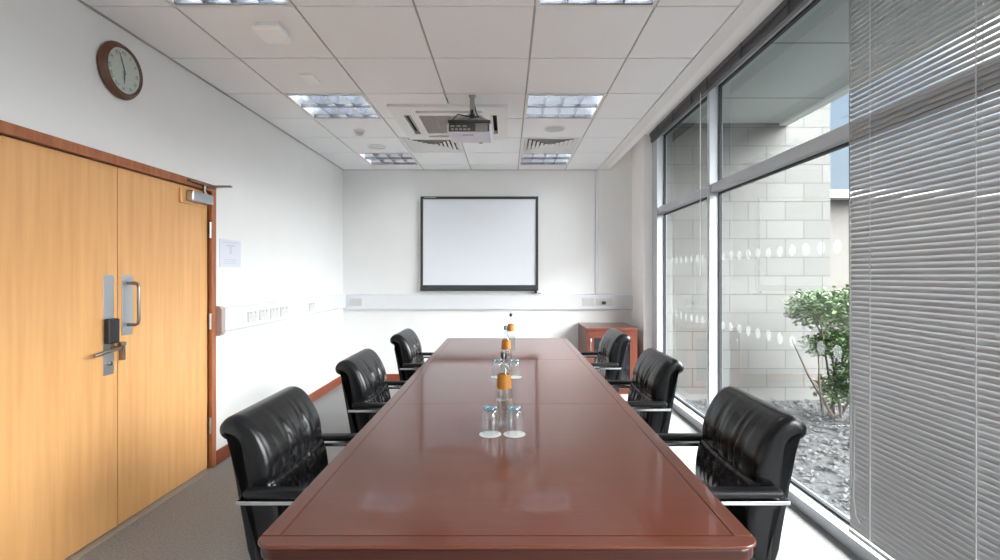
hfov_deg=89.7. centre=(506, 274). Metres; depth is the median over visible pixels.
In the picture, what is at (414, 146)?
ceiling vent
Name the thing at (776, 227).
wall
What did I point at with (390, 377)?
baseboard
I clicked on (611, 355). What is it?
chair
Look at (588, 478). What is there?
conference table
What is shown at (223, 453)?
baseboard
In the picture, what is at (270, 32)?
wireless access point
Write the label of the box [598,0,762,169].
trim
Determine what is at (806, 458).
chips
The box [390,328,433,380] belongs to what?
chair
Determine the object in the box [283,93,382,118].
ceiling light
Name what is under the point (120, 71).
wall clock
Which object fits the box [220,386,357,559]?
chair
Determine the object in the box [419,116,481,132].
grille
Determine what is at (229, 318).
dado trunking
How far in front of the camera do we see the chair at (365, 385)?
2.68 m
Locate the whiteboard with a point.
(468, 243)
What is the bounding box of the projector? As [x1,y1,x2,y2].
[447,95,491,143]
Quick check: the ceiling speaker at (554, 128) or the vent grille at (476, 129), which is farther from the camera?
the ceiling speaker at (554, 128)
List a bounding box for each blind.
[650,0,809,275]
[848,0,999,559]
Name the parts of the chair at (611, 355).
armrest, armrest, backrest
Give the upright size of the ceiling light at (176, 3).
0.149 m
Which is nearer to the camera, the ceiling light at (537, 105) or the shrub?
the ceiling light at (537, 105)
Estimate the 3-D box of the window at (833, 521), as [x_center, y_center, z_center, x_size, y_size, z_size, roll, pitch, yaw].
[1.755,-0.140,2.750,0.130,2.998,2.900,0,0,0]
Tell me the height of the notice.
0.205 m
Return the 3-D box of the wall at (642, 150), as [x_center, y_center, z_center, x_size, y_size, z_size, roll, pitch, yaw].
[1.695,-0.240,6.210,0.210,3.200,0.700,0,0,0]
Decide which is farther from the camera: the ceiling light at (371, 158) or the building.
the building
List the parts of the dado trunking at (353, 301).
socket plate, socket plate, socket plate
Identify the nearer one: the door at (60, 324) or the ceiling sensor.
the door at (60, 324)
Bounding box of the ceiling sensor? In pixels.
[300,74,319,83]
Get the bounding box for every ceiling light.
[167,0,293,6]
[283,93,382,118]
[356,153,418,164]
[519,146,573,164]
[524,93,606,118]
[536,0,657,6]
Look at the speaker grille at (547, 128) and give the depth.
4.60 m
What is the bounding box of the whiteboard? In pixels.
[420,196,540,293]
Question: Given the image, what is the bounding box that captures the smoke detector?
[354,129,364,135]
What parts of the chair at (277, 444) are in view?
armrest, armrest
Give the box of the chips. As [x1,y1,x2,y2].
[684,398,850,517]
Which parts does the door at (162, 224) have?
push plate, pull handle, closer arm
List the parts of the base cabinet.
door, glass panel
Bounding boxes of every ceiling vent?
[399,138,464,152]
[520,138,581,152]
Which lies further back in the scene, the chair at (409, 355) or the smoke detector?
the smoke detector
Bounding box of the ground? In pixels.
[685,334,850,514]
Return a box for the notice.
[219,239,240,266]
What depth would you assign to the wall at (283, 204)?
3.72 m
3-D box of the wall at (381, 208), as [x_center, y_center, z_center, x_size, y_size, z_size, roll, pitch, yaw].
[-0.250,-0.240,6.485,3.680,3.200,0.150,0,0,0]
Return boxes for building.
[830,190,999,330]
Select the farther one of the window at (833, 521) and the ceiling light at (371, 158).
the ceiling light at (371, 158)
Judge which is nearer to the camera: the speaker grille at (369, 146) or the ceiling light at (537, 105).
the ceiling light at (537, 105)
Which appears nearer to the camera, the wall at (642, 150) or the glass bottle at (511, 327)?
the glass bottle at (511, 327)
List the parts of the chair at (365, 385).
armrest, armrest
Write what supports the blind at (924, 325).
attached to the window at (833, 521)
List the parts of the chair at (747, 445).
armrest, armrest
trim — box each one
[0,120,215,467]
[65,468,213,559]
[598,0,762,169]
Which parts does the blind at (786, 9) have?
rail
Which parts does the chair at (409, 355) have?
armrest, armrest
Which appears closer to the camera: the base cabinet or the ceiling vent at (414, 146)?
the ceiling vent at (414, 146)
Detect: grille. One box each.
[368,145,384,148]
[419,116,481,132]
[475,128,487,130]
[546,127,563,130]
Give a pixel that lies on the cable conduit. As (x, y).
(596, 171)
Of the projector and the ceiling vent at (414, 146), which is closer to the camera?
the projector
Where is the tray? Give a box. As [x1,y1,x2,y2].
[420,285,537,290]
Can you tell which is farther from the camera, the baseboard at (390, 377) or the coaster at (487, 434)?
the baseboard at (390, 377)
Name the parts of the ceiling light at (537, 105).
cross blade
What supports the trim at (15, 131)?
attached to the wall at (283, 204)
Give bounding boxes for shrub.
[782,284,851,420]
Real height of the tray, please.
0.072 m
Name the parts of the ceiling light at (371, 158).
cross blade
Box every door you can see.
[0,135,121,559]
[117,167,231,524]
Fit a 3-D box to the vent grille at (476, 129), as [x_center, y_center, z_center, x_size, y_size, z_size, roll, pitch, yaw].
[-0.188,-1.087,3.699,0.090,0.052,0.003,0,0,0]
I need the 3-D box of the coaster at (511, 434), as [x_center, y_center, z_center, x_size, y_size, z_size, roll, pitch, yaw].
[0.029,0.619,1.955,0.086,0.002,0.086,0,0,0]
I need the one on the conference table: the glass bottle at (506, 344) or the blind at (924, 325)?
the glass bottle at (506, 344)
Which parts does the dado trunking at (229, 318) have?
socket plate, socket plate, socket plate, socket plate, socket plate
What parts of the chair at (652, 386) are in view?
armrest, armrest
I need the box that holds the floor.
[78,383,860,559]
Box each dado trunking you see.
[216,293,345,335]
[346,294,632,309]
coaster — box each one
[479,431,500,437]
[503,431,524,437]
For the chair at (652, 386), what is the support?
on the floor
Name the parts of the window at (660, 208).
sill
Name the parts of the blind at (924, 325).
pull cord, rail, ladder cord, ladder cord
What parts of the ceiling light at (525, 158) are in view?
cross blade, trim frame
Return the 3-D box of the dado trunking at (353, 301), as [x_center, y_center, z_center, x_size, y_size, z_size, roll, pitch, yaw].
[-0.224,0.341,6.380,3.626,0.202,0.061,0,0,0]
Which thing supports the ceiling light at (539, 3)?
attached to the ceiling
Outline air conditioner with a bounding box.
[387,98,507,139]
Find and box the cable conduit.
[595,170,598,293]
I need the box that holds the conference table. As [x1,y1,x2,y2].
[258,338,755,559]
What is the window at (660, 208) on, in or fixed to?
in the wall at (642, 150)
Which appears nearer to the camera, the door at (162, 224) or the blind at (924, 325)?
the blind at (924, 325)
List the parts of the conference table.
panel, panel, panel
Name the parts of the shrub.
stem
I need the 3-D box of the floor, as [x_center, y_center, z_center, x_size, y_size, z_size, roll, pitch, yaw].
[-0.210,1.420,2.605,4.060,0.120,7.910,0,0,0]
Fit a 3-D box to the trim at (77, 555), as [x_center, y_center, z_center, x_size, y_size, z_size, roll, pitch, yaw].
[-2.145,1.357,2.728,0.190,0.006,1.595,0,0,0]
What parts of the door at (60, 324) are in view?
lever handle, lock plate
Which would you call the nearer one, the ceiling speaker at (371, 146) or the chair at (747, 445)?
the chair at (747, 445)
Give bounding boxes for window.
[652,86,717,430]
[711,0,999,559]
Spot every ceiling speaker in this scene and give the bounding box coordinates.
[367,144,386,149]
[544,125,565,131]
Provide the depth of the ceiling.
3.07 m
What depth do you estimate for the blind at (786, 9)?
3.70 m
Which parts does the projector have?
mount arm, panel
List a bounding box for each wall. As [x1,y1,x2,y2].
[0,0,342,467]
[343,146,631,373]
[632,134,651,359]
[667,103,829,399]
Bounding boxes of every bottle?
[496,352,512,426]
[500,326,511,373]
[507,313,514,342]
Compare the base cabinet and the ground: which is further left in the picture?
the base cabinet
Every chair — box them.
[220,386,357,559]
[335,348,406,432]
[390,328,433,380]
[580,328,630,392]
[606,348,683,432]
[656,386,806,559]
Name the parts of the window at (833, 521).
sill, frame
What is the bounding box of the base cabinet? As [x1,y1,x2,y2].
[578,323,637,393]
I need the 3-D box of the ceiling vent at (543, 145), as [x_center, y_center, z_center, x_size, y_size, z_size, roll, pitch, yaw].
[0.440,-1.379,5.210,0.594,0.082,0.594,0,0,0]
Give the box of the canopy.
[682,0,999,125]
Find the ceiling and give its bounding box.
[78,0,741,169]
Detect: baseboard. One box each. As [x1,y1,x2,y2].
[216,376,340,464]
[386,374,399,380]
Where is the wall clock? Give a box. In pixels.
[97,40,142,99]
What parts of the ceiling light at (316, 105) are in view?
cross blade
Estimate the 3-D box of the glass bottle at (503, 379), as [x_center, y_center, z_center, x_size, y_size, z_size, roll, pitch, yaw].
[-0.012,0.465,2.060,0.070,0.310,0.071,0,0,0]
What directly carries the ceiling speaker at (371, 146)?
attached to the ceiling
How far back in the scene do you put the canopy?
4.47 m
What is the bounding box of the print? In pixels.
[223,241,238,263]
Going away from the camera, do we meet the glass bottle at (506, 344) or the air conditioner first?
the glass bottle at (506, 344)
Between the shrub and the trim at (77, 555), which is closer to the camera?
the trim at (77, 555)
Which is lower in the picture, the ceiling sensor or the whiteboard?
the whiteboard
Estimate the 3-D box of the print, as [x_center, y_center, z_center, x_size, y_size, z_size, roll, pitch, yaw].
[-2.087,-0.167,3.800,0.001,0.163,0.220,0,0,0]

